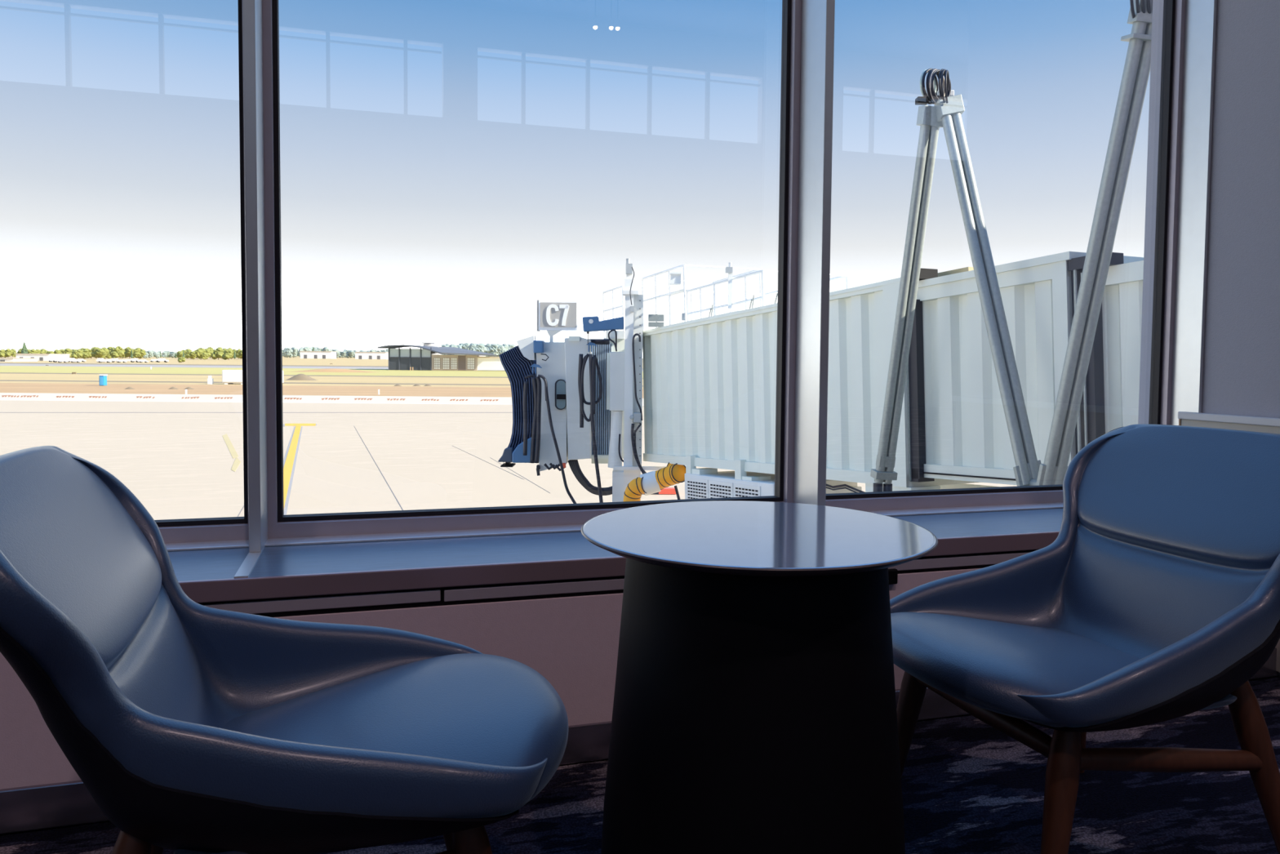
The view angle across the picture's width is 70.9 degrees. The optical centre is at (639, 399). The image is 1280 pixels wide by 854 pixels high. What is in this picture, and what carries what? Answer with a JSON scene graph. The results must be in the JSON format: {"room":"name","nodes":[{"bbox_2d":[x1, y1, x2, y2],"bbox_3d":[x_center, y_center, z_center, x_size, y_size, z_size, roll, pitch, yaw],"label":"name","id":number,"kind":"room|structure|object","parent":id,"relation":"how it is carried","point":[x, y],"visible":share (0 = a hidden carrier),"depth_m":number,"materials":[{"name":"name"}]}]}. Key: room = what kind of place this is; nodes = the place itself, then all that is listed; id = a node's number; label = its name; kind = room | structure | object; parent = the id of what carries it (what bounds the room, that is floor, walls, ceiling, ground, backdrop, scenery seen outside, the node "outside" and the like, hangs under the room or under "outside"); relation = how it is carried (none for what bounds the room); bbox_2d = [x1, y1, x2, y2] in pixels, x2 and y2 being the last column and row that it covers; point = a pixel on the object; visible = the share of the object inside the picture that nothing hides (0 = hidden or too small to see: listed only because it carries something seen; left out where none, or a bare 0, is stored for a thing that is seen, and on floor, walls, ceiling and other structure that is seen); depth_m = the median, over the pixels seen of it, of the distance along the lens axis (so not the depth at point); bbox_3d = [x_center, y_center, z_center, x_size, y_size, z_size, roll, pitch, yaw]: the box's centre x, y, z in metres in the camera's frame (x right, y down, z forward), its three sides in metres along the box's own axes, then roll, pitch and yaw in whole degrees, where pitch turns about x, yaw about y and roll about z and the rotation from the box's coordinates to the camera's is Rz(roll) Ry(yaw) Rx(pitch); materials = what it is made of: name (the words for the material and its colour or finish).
{"room":"airport terminal","nodes":[
{"label":"airport terminal","id":0,"kind":"room"},
{"bbox_2d":[0,568,980,789],"bbox_3d":[-3.940,0.675,1.298,12.190,0.400,0.560,0,3,-17],"label":"wall","id":1,"kind":"structure","parent":0,"point":[572,642],"depth_m":2.09,"materials":[{"name":"paint"}]},
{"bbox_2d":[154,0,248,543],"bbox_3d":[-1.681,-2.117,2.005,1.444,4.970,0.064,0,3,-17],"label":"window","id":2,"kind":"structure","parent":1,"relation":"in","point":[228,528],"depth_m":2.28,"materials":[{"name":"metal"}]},
{"bbox_2d":[241,0,835,552],"bbox_3d":[-0.211,-2.121,2.365,1.580,4.970,0.219,0,3,-17],"label":"window","id":3,"kind":"structure","parent":1,"relation":"in","point":[290,526],"depth_m":2.54,"materials":[{"name":"metal"}]},
{"bbox_2d":[164,502,1063,617],"bbox_3d":[-3.916,0.431,1.213,12.190,0.096,0.412,0,3,-17],"label":"window sill","id":4,"kind":"structure","parent":1,"relation":"on","point":[292,576],"depth_m":2.13,"materials":[{"name":"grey metal"}]},
{"bbox_2d":[0,647,1277,834],"bbox_3d":[-3.865,0.840,1.030,12.178,0.089,0.012,0,3,-17],"label":"baseboard","id":5,"kind":"structure","parent":1,"relation":"attached to","point":[46,806],"depth_m":1.84,"materials":[{"name":"metal"}]},
{"bbox_2d":[888,568,897,584],"bbox_3d":[0.650,0.466,2.362,0.060,0.040,0.018,0,3,-17],"label":"wall outlet","id":6,"kind":"object","parent":1,"relation":"attached to","point":[892,573],"visible":0.34,"depth_m":2.36,"materials":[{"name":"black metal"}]},
{"bbox_2d":[0,675,1279,853],"bbox_3d":[3.016,1.259,-3.945,22.500,0.150,13.560,0,3,-17],"label":"floor","id":7,"kind":"structure","parent":0,"point":[969,786],"depth_m":1.96,"materials":[{"name":"carpet"}]},
{"bbox_2d":[0,445,568,853],"bbox_3d":[-0.502,0.490,1.323,0.790,0.836,0.655,0,3,-20],"label":"lounge chair","id":8,"kind":"object","parent":7,"relation":"on","point":[193,727],"visible":1,"depth_m":1.14,"materials":[{"name":"blue leather"}]},
{"bbox_2d":[581,500,937,853],"bbox_3d":[0.194,0.559,1.551,0.594,0.681,0.594,1,3,16],"label":"side table","id":9,"kind":"object","parent":7,"relation":"on","point":[754,711],"visible":1,"depth_m":1.34,"materials":[{"name":"black metal"}]},
{"bbox_2d":[889,423,1279,853],"bbox_3d":[0.864,0.480,1.778,0.790,0.836,0.655,0,3,-17],"label":"lounge chair","id":10,"kind":"object","parent":7,"relation":"on","point":[1155,598],"visible":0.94,"depth_m":1.72,"materials":[{"name":"blue leather"}]},
{"bbox_2d":[1137,0,1279,676],"bbox_3d":[2.318,-2.563,2.653,0.610,7.150,1.250,0,3,-17],"label":"wall","id":11,"kind":"structure","parent":0,"point":[1241,376],"depth_m":2.90,"materials":[{"name":"grey paint"}]},
{"bbox_2d":[825,0,1217,511],"bbox_3d":[1.216,-2.130,2.816,1.412,4.970,0.174,0,3,-17],"label":"window","id":12,"kind":"structure","parent":11,"relation":"in","point":[999,495],"depth_m":3.07,"materials":[{"name":"metal"}]},
{"bbox_2d":[1177,411,1279,672],"bbox_3d":[2.013,0.455,2.605,0.032,0.780,1.066,0,3,-17],"label":"wainscot panel","id":13,"kind":"object","parent":11,"relation":"attached to","point":[1246,423],"visible":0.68,"depth_m":2.89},
{"label":"outside","id":14,"kind":"structure","parent":0,"visible":0},
{"bbox_2d":[0,373,643,385],"bbox_3d":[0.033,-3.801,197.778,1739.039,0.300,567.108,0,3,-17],"label":"dry field","id":15,"kind":"structure","parent":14,"point":[15,376],"depth_m":194.32,"materials":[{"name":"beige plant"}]},
{"bbox_2d":[284,373,319,380],"bbox_3d":[-70.776,-4.751,187.735,7.232,1.350,5.220,0,3,-17],"label":"earth mound","id":16,"kind":"object","parent":15,"relation":"on","point":[300,376],"visible":0.95,"depth_m":186.55,"materials":[{"name":"beige soil"}]},
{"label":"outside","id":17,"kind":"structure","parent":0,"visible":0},
{"bbox_2d":[0,355,643,368],"bbox_3d":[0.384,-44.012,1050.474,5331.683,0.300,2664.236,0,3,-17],"label":"field","id":18,"kind":"structure","parent":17,"point":[286,361],"depth_m":608.41,"materials":[{"name":"green plant"}]},
{"bbox_2d":[0,349,5,357],"bbox_3d":[-536.657,-38.622,754.336,6.754,7.471,7.692,-2,3,-37],"label":"tree","id":19,"kind":"object","parent":18,"relation":"on","point":[2,351],"visible":0.99,"depth_m":753.12,"materials":[{"name":"green plant"}]},
{"bbox_2d":[4,348,11,357],"bbox_3d":[-572.014,-42.192,812.312,7.395,8.524,8.423,-1,3,-30],"label":"tree","id":20,"kind":"object","parent":18,"relation":"on","point":[7,352],"visible":0.97,"depth_m":810.55,"materials":[{"name":"green plant"}]},
{"bbox_2d":[10,348,17,356],"bbox_3d":[-672.770,-50.341,964.612,9.570,8.699,10.899,1,3,14],"label":"tree","id":21,"kind":"object","parent":18,"relation":"on","point":[13,351],"visible":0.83,"depth_m":962.90,"materials":[{"name":"green plant"}]},
{"bbox_2d":[0,357,37,361],"bbox_3d":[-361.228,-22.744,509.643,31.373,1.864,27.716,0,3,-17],"label":"storage shed","id":22,"kind":"object","parent":18,"relation":"on","point":[2,359],"visible":1,"depth_m":505.87,"materials":[{"name":"metal"}]},
{"bbox_2d":[20,342,28,353],"bbox_3d":[-533.453,-43.025,779.110,6.103,13.987,6.544,1,3,16],"label":"tree","id":23,"kind":"object","parent":18,"relation":"on","point":[24,350],"visible":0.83,"depth_m":778.07,"materials":[{"name":"green plant"}]},
{"bbox_2d":[27,348,37,353],"bbox_3d":[-483.757,-36.480,714.143,9.745,7.901,8.556,3,4,42],"label":"tree","id":24,"kind":"object","parent":18,"relation":"on","point":[32,351],"visible":0.44,"depth_m":712.87,"materials":[{"name":"green plant"}]},
{"bbox_2d":[35,349,45,353],"bbox_3d":[-516.074,-39.586,771.884,9.847,8.103,8.645,-1,3,-31],"label":"tree","id":25,"kind":"object","parent":18,"relation":"on","point":[39,351],"visible":0.38,"depth_m":770.42,"materials":[{"name":"green plant"}]},
{"bbox_2d":[14,353,71,360],"bbox_3d":[-378.209,-26.994,569.516,26.822,4.416,26.351,0,3,-17],"label":"storage shed","id":26,"kind":"object","parent":18,"relation":"on","point":[41,357],"visible":0.69,"depth_m":559.54,"materials":[{"name":"metal"}]},
{"bbox_2d":[52,357,62,362],"bbox_3d":[-315.283,-21.476,486.602,4.700,2.287,1.900,1,3,0],"label":"parked vehicle","id":27,"kind":"object","parent":18,"relation":"on","point":[55,359],"visible":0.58,"depth_m":485.66,"materials":[{"name":"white metal"}]},
{"bbox_2d":[57,359,67,362],"bbox_3d":[-303.953,-20.443,473.130,4.700,1.694,1.900,0,3,0],"label":"parked vehicle","id":28,"kind":"object","parent":18,"relation":"on","point":[59,360],"visible":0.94,"depth_m":472.21,"materials":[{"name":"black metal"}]},
{"bbox_2d":[62,348,71,357],"bbox_3d":[-483.240,-39.012,757.321,9.544,8.899,10.870,-1,3,-33],"label":"tree","id":29,"kind":"object","parent":18,"relation":"on","point":[67,350],"visible":0.59,"depth_m":755.24,"materials":[{"name":"green plant"}]},
{"bbox_2d":[70,359,80,362],"bbox_3d":[-300.434,-20.664,478.455,4.700,1.694,1.900,0,3,0],"label":"parked vehicle","id":30,"kind":"object","parent":18,"relation":"on","point":[72,360],"visible":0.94,"depth_m":477.55,"materials":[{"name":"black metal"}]},
{"bbox_2d":[71,349,83,359],"bbox_3d":[-452.966,-36.640,722.242,9.418,7.994,8.269,2,3,24],"label":"tree","id":31,"kind":"object","parent":18,"relation":"on","point":[77,353],"visible":0.99,"depth_m":720.92,"materials":[{"name":"green plant"}]},
{"bbox_2d":[79,347,91,358],"bbox_3d":[-481.362,-40.210,778.778,13.902,9.304,12.206,-1,3,-33],"label":"tree","id":32,"kind":"object","parent":18,"relation":"on","point":[86,353],"visible":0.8,"depth_m":777.22,"materials":[{"name":"green plant"}]},
{"bbox_2d":[91,346,106,358],"bbox_3d":[-446.369,-38.604,742.495,13.414,10.125,11.778,2,3,34],"label":"tree","id":33,"kind":"object","parent":18,"relation":"on","point":[97,352],"visible":0.98,"depth_m":739.28,"materials":[{"name":"green plant"}]},
{"bbox_2d":[97,359,111,362],"bbox_3d":[-292.374,-21.169,490.652,7.050,1.694,1.900,1,3,0],"label":"parked vehicle","id":34,"kind":"object","parent":18,"relation":"on","point":[100,360],"visible":0.93,"depth_m":489.71,"materials":[{"name":"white metal"}]},
{"bbox_2d":[102,346,111,358],"bbox_3d":[-475.639,-41.695,800.798,10.295,10.296,11.726,-1,3,-25],"label":"tree","id":35,"kind":"object","parent":18,"relation":"on","point":[107,351],"visible":0.45,"depth_m":799.35,"materials":[{"name":"green plant"}]},
{"bbox_2d":[109,346,124,358],"bbox_3d":[-444.645,-40.164,762.975,12.562,11.341,11.029,1,3,2],"label":"tree","id":36,"kind":"object","parent":18,"relation":"on","point":[117,352],"visible":0.99,"depth_m":761.63,"materials":[{"name":"green plant"}]},
{"bbox_2d":[116,359,127,362],"bbox_3d":[-287.306,-21.486,498.323,4.700,1.694,1.900,0,3,0],"label":"parked vehicle","id":37,"kind":"object","parent":18,"relation":"on","point":[118,360],"visible":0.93,"depth_m":497.42,"materials":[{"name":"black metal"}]},
{"bbox_2d":[124,346,135,358],"bbox_3d":[-500.023,-46.320,882.038,10.964,11.457,12.488,-2,3,-38],"label":"tree","id":38,"kind":"object","parent":18,"relation":"on","point":[128,349],"visible":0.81,"depth_m":879.09,"materials":[{"name":"green plant"}]},
{"bbox_2d":[129,358,139,362],"bbox_3d":[-293.390,-22.953,521.964,4.700,2.287,1.900,1,3,0],"label":"parked vehicle","id":39,"kind":"object","parent":18,"relation":"on","point":[132,360],"visible":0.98,"depth_m":521.04,"materials":[{"name":"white metal"}]},
{"bbox_2d":[133,347,146,358],"bbox_3d":[-471.030,-43.727,845.716,11.379,10.204,9.990,0,3,-20],"label":"tree","id":40,"kind":"object","parent":18,"relation":"on","point":[139,353],"visible":1,"depth_m":843.04,"materials":[{"name":"green plant"}]},
{"bbox_2d":[146,350,152,357],"bbox_3d":[-553.060,-51.339,1012.110,7.975,8.975,8.224,0,3,-17],"label":"tree","id":41,"kind":"object","parent":18,"relation":"on","point":[149,352],"visible":0.76,"depth_m":1010.47,"materials":[{"name":"green plant"}]},
{"bbox_2d":[152,351,160,358],"bbox_3d":[-519.488,-48.141,966.400,7.155,7.357,6.938,-1,3,-26],"label":"tree","id":42,"kind":"object","parent":18,"relation":"on","point":[157,354],"visible":1,"depth_m":964.67,"materials":[{"name":"green plant"}]},
{"bbox_2d":[155,358,168,362],"bbox_3d":[-284.902,-23.526,535.674,7.050,2.287,1.900,0,3,0],"label":"parked vehicle","id":43,"kind":"object","parent":18,"relation":"on","point":[157,360],"visible":1,"depth_m":534.83,"materials":[{"name":"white metal"}]},
{"bbox_2d":[161,351,169,357],"bbox_3d":[-587.672,-56.570,1114.975,9.072,9.144,8.797,0,3,-7],"label":"tree","id":44,"kind":"object","parent":18,"relation":"on","point":[164,353],"visible":0.89,"depth_m":1112.23,"materials":[{"name":"green plant"}]},
{"bbox_2d":[169,351,177,357],"bbox_3d":[-555.462,-53.690,1069.309,8.003,8.181,8.253,-1,3,-30],"label":"tree","id":45,"kind":"object","parent":18,"relation":"on","point":[171,353],"visible":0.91,"depth_m":1067.01,"materials":[{"name":"green plant"}]},
{"bbox_2d":[176,351,185,357],"bbox_3d":[-442.840,-43.363,867.400,8.731,7.926,9.945,-1,3,-34],"label":"tree","id":46,"kind":"object","parent":18,"relation":"on","point":[180,353],"visible":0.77,"depth_m":864.72,"materials":[{"name":"green plant"}]},
{"bbox_2d":[177,356,185,362],"bbox_3d":[-265.153,-23.220,519.231,4.834,3.585,4.244,2,3,23],"label":"tree","id":47,"kind":"object","parent":18,"relation":"on","point":[180,359],"visible":0.99,"depth_m":518.50,"materials":[{"name":"green plant"}]},
{"bbox_2d":[185,350,196,359],"bbox_3d":[-414.204,-41.614,830.036,11.064,8.450,9.714,1,3,14],"label":"tree","id":48,"kind":"object","parent":18,"relation":"on","point":[189,354],"visible":0.99,"depth_m":827.14,"materials":[{"name":"green plant"}]},
{"bbox_2d":[195,347,208,359],"bbox_3d":[-385.761,-40.648,791.668,11.806,10.632,13.447,1,3,6],"label":"tree","id":49,"kind":"object","parent":18,"relation":"on","point":[201,353],"visible":1,"depth_m":788.88,"materials":[{"name":"green plant"}]},
{"bbox_2d":[204,348,213,359],"bbox_3d":[-411.531,-43.589,852.429,12.490,10.333,14.226,1,3,19],"label":"tree","id":50,"kind":"object","parent":18,"relation":"on","point":[209,352],"visible":0.4,"depth_m":849.97,"materials":[{"name":"green plant"}]},
{"bbox_2d":[210,347,223,359],"bbox_3d":[-382.853,-41.854,813.924,11.668,10.994,13.289,-2,3,-38],"label":"tree","id":51,"kind":"object","parent":18,"relation":"on","point":[218,353],"visible":0.97,"depth_m":811.14,"materials":[{"name":"green plant"}]},
{"bbox_2d":[222,348,233,359],"bbox_3d":[-356.518,-39.259,776.925,10.180,9.755,11.595,1,3,2],"label":"tree","id":52,"kind":"object","parent":18,"relation":"on","point":[228,353],"visible":1,"depth_m":774.00,"materials":[{"name":"green plant"}]},
{"bbox_2d":[235,348,242,359],"bbox_3d":[-398.992,-45.813,899.638,12.132,10.548,10.651,2,3,23],"label":"tree","id":53,"kind":"object","parent":18,"relation":"on","point":[238,353],"visible":0.71,"depth_m":896.32,"materials":[{"name":"green plant"}]},
{"bbox_2d":[283,346,293,357],"bbox_3d":[-577.257,-77.338,1472.846,13.452,17.740,13.872,-2,4,-44],"label":"tree","id":54,"kind":"object","parent":18,"relation":"on","point":[287,352],"visible":0.98,"depth_m":1469.87,"materials":[{"name":"green plant"}]},
{"bbox_2d":[290,346,297,357],"bbox_3d":[-612.047,-83.809,1585.107,14.014,19.626,14.452,-1,3,-26],"label":"tree","id":55,"kind":"object","parent":18,"relation":"on","point":[294,348],"visible":0.72,"depth_m":1582.34,"materials":[{"name":"green plant"}]},
{"bbox_2d":[297,347,303,357],"bbox_3d":[-571.814,-79.138,1515.894,12.050,17.346,11.685,-2,4,-44],"label":"tree","id":56,"kind":"object","parent":18,"relation":"on","point":[300,348],"visible":0.6,"depth_m":1511.72,"materials":[{"name":"green plant"}]},
{"bbox_2d":[302,346,311,351],"bbox_3d":[-534.881,-76.363,1445.170,16.296,19.251,16.805,3,4,40],"label":"tree","id":57,"kind":"object","parent":18,"relation":"on","point":[306,348],"visible":0.38,"depth_m":1438.63,"materials":[{"name":"green plant"}]},
{"bbox_2d":[311,346,320,351],"bbox_3d":[-600.262,-87.797,1672.075,17.559,19.603,17.026,1,3,13],"label":"tree","id":58,"kind":"object","parent":18,"relation":"on","point":[314,348],"visible":0.37,"depth_m":1668.02,"materials":[{"name":"green plant"}]},
{"bbox_2d":[299,351,337,358],"bbox_3d":[-425.338,-59.312,1188.700,46.037,9.821,32.115,0,3,-17],"label":"storage shed","id":59,"kind":"object","parent":18,"relation":"on","point":[304,354],"visible":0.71,"depth_m":1178.77,"materials":[{"name":"metal"}]},
{"bbox_2d":[333,348,340,357],"bbox_3d":[-512.858,-77.956,1518.252,13.697,15.664,14.126,1,3,19],"label":"tree","id":60,"kind":"object","parent":18,"relation":"on","point":[338,353],"visible":0.66,"depth_m":1514.49,"materials":[{"name":"green plant"}]},
{"bbox_2d":[338,351,345,357],"bbox_3d":[-543.134,-82.552,1638.591,12.379,12.763,12.766,-1,3,-31],"label":"tree","id":61,"kind":"object","parent":18,"relation":"on","point":[342,354],"visible":0.97,"depth_m":1635.76,"materials":[{"name":"green plant"}]},
{"bbox_2d":[346,350,355,357],"bbox_3d":[-504.105,-79.307,1564.049,15.032,14.083,15.502,0,3,-14],"label":"tree","id":62,"kind":"object","parent":18,"relation":"on","point":[350,353],"visible":0.95,"depth_m":1561.23,"materials":[{"name":"green plant"}]},
{"bbox_2d":[354,351,388,359],"bbox_3d":[-344.574,-56.923,1158.746,44.376,9.278,31.618,0,3,-17],"label":"storage shed","id":63,"kind":"object","parent":18,"relation":"on","point":[358,355],"visible":0.83,"depth_m":1148.65,"materials":[{"name":"metal"}]},
{"bbox_2d":[448,344,460,355],"bbox_3d":[-285.889,-73.262,1379.725,21.764,23.912,22.445,3,3,38],"label":"tree","id":64,"kind":"object","parent":18,"relation":"on","point":[451,345],"visible":0.17,"depth_m":1372.41,"materials":[{"name":"green plant"}]},
{"bbox_2d":[462,342,471,349],"bbox_3d":[-269.768,-76.705,1420.554,23.684,27.493,22.966,0,3,-13],"label":"tree","id":65,"kind":"object","parent":18,"relation":"on","point":[464,345],"visible":0.16,"depth_m":1411.14,"materials":[{"name":"green plant"}]},
{"bbox_2d":[467,342,487,356],"bbox_3d":[-245.593,-72.583,1355.608,25.149,25.661,24.386,2,3,31],"label":"tree","id":66,"kind":"object","parent":18,"relation":"on","point":[478,347],"visible":0.52,"depth_m":1350.14,"materials":[{"name":"green plant"}]},
{"bbox_2d":[484,343,499,356],"bbox_3d":[-229.233,-74.699,1396.185,24.942,26.407,24.186,3,4,44],"label":"tree","id":67,"kind":"object","parent":18,"relation":"on","point":[491,348],"visible":0.7,"depth_m":1389.61,"materials":[{"name":"green plant"}]},
{"bbox_2d":[497,345,507,354],"bbox_3d":[-202.685,-69.573,1329.839,18.598,22.594,18.035,0,3,-18],"label":"tree","id":68,"kind":"object","parent":18,"relation":"on","point":[500,348],"visible":0.56,"depth_m":1322.74,"materials":[{"name":"green plant"}]},
{"bbox_2d":[502,343,515,350],"bbox_3d":[-209.890,-76.516,1436.311,24.532,26.608,23.788,1,3,18],"label":"tree","id":69,"kind":"object","parent":18,"relation":"on","point":[509,346],"visible":0.22,"depth_m":1430.57,"materials":[{"name":"green plant"}]},
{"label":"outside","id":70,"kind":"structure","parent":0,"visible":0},
{"bbox_2d":[0,365,643,377],"bbox_3d":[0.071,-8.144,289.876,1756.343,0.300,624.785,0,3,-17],"label":"grass field","id":71,"kind":"structure","parent":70,"point":[30,369],"depth_m":276.48,"materials":[{"name":"green plant"}]},
{"bbox_2d":[289,368,373,372],"bbox_3d":[-95.392,-9.171,279.557,29.693,1.100,17.624,0,3,-17],"label":"bank","id":72,"kind":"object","parent":71,"relation":"on","point":[326,370],"visible":0.91,"depth_m":276.18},
{"bbox_2d":[377,342,504,370],"bbox_3d":[-69.167,-15.960,334.092,54.608,10.299,34.074,0,3,-17],"label":"building","id":73,"kind":"structure","parent":71,"relation":"on","point":[428,357],"depth_m":324.55,"materials":[{"name":"metal"}]},
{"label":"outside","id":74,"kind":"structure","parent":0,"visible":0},
{"bbox_2d":[0,363,643,371],"bbox_3d":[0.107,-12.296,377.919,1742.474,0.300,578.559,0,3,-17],"label":"taxiway","id":75,"kind":"structure","parent":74,"point":[1,364],"depth_m":376.62,"materials":[{"name":"grey asphalt"}]},
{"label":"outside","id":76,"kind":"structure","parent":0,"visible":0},
{"bbox_2d":[0,382,643,398],"bbox_3d":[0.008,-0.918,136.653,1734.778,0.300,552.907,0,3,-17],"label":"dirt strip","id":77,"kind":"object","parent":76,"point":[46,388],"depth_m":133.98,"materials":[{"name":"beige soil"}]},
{"bbox_2d":[98,373,107,385],"bbox_3d":[-87.181,-3.216,146.018,1.060,1.810,1.186,0,3,-17],"label":"portable toilet","id":78,"kind":"object","parent":77,"relation":"on","point":[103,378],"visible":1,"depth_m":145.54,"materials":[{"name":"blue plastic"}]},
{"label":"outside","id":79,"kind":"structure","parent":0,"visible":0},
{"bbox_2d":[0,372,643,378],"bbox_3d":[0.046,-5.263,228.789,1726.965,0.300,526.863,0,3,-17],"label":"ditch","id":80,"kind":"structure","parent":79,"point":[0,372],"depth_m":228.79,"materials":[{"name":"brown soil"}]},
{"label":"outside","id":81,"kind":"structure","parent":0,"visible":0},
{"bbox_2d":[0,381,643,388],"bbox_3d":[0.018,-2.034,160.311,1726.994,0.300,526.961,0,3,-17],"label":"verge","id":82,"kind":"structure","parent":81,"point":[46,382],"depth_m":160.11,"materials":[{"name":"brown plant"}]},
{"bbox_2d":[207,375,213,384],"bbox_3d":[-75.765,-3.466,158.470,0.855,1.528,1.108,0,3,-17],"label":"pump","id":83,"kind":"object","parent":82,"relation":"on","point":[210,380],"visible":1,"depth_m":158.09,"materials":[{"name":"white metal"}]},
{"bbox_2d":[222,369,284,384],"bbox_3d":[-68.553,-3.938,159.246,10.166,2.593,5.236,0,3,-17],"label":"trailer","id":84,"kind":"object","parent":82,"relation":"on","point":[228,376],"visible":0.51,"depth_m":157.94,"materials":[{"name":"white metal"}]},
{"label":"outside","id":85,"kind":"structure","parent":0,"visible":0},
{"bbox_2d":[0,362,643,368],"bbox_3d":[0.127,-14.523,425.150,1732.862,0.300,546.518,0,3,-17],"label":"verge","id":86,"kind":"structure","parent":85,"point":[0,362],"depth_m":424.17,"materials":[{"name":"green plant"}]},
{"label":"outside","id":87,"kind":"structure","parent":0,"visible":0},
{"bbox_2d":[0,400,1017,519],"bbox_3d":[-0.026,2.961,54.384,409.098,0.300,201.502,0,3,-17],"label":"apron","id":88,"kind":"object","parent":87,"point":[177,465],"depth_m":47.05,"materials":[{"name":"concrete"}]},
{"bbox_2d":[222,433,240,471],"bbox_3d":[-23.098,2.788,50.731,0.527,0.032,21.703,-1,3,-26],"label":"worn marking","id":89,"kind":"object","parent":88,"relation":"on","point":[228,442],"visible":1,"depth_m":48.80,"materials":[{"name":"yellow paint"}]},
{"bbox_2d":[0,412,512,413],"bbox_3d":[-35.665,1.176,82.564,47.418,0.030,7.793,0,3,-17],"label":"joint","id":90,"kind":"object","parent":88,"relation":"on","point":[0,412],"depth_m":82.08,"materials":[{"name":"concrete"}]},
{"bbox_2d":[283,423,316,515],"bbox_3d":[-17.180,3.141,44.196,2.415,0.038,54.810,0,3,-20],"label":"yellow line","id":91,"kind":"object","parent":88,"relation":"on","point":[291,456],"visible":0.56,"depth_m":45.40,"materials":[{"name":"yellow paint"}]},
{"bbox_2d":[354,426,403,510],"bbox_3d":[-14.842,2.925,49.345,0.027,0.030,39.554,0,3,-20],"label":"joint","id":92,"kind":"object","parent":88,"relation":"on","point":[354,427],"visible":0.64,"depth_m":40.32,"materials":[{"name":"concrete"}]},
{"bbox_2d":[453,445,523,479],"bbox_3d":[-8.150,3.118,46.476,0.022,0.030,15.766,-1,3,-23],"label":"joint","id":93,"kind":"object","parent":88,"relation":"on","point":[453,446],"visible":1,"depth_m":44.80,"materials":[{"name":"concrete"}]},
{"bbox_2d":[653,487,675,493],"bbox_3d":[0.535,3.589,35.452,1.800,0.200,0.400,1,3,0],"label":"chock","id":94,"kind":"object","parent":88,"relation":"on","point":[667,490],"visible":0.29,"depth_m":35.25,"materials":[{"name":"red rubber"}]},
{"bbox_2d":[497,251,1143,503],"bbox_3d":[2.974,0.947,15.041,5.351,7.482,19.859,-1,3,-30],"label":"bridge","id":95,"kind":"structure","parent":88,"relation":"on","point":[709,383],"depth_m":13.63,"materials":[{"name":"white paint"}]},
{"bbox_2d":[591,343,611,454],"bbox_3d":[-0.899,-0.014,20.833,0.462,2.576,0.620,1,3,0],"label":"curtain","id":96,"kind":"object","parent":95,"relation":"hanging from","point":[602,415],"depth_m":20.56,"materials":[{"name":"grey metal"}]},
{"bbox_2d":[626,263,632,274],"bbox_3d":[-0.232,-2.812,19.319,0.141,0.211,0.220,1,3,0],"label":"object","id":97,"kind":"object","parent":95,"relation":"attached to","point":[628,266],"depth_m":19.21,"materials":[{"name":"white metal"}]},
{"bbox_2d":[623,462,685,501],"bbox_3d":[0.305,2.292,18.679,1.453,2.073,0.618,2,3,23],"label":"air hose","id":98,"kind":"object","parent":95,"relation":"hanging from","point":[651,482],"visible":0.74,"depth_m":18.49,"materials":[{"name":"yellow fabric"}]},
{"bbox_2d":[669,271,681,284],"bbox_3d":[0.756,-2.595,19.224,0.244,0.249,0.350,1,3,0],"label":"lamp","id":99,"kind":"object","parent":95,"relation":"attached to","point":[675,277],"depth_m":19.10,"materials":[{"name":"white paint"}]},
{"bbox_2d":[725,266,733,272],"bbox_3d":[1.706,-2.487,17.211,0.125,0.104,0.120,1,3,0],"label":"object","id":100,"kind":"object","parent":95,"relation":"on","point":[728,269],"depth_m":17.15,"materials":[{"name":"white metal"}]},
{"bbox_2d":[870,0,1152,491],"bbox_3d":[3.987,0.425,10.031,0.626,9.016,3.759,-1,3,-23],"label":"support strut","id":101,"kind":"object","parent":88,"relation":"on","point":[946,113],"visible":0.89,"depth_m":9.87,"materials":[{"name":"metal"}]},
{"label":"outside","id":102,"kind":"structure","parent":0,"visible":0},
{"bbox_2d":[0,392,644,404],"bbox_3d":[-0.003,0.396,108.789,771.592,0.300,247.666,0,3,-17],"label":"apron edge","id":103,"kind":"structure","parent":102,"point":[42,396],"depth_m":108.18,"materials":[{"name":"concrete"}]},
{"bbox_2d":[0,399,644,405],"bbox_3d":[-0.007,0.780,100.217,574.923,0.300,173.182,0,3,-17],"label":"edge line","id":104,"kind":"structure","parent":103,"relation":"on","point":[0,399],"depth_m":99.93,"materials":[{"name":"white paint"}]},
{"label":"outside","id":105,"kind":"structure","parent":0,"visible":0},
{"bbox_2d":[0,379,643,386],"bbox_3d":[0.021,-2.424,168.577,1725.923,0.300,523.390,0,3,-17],"label":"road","id":106,"kind":"structure","parent":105,"point":[0,380],"depth_m":168.25,"materials":[{"name":"grey asphalt"}]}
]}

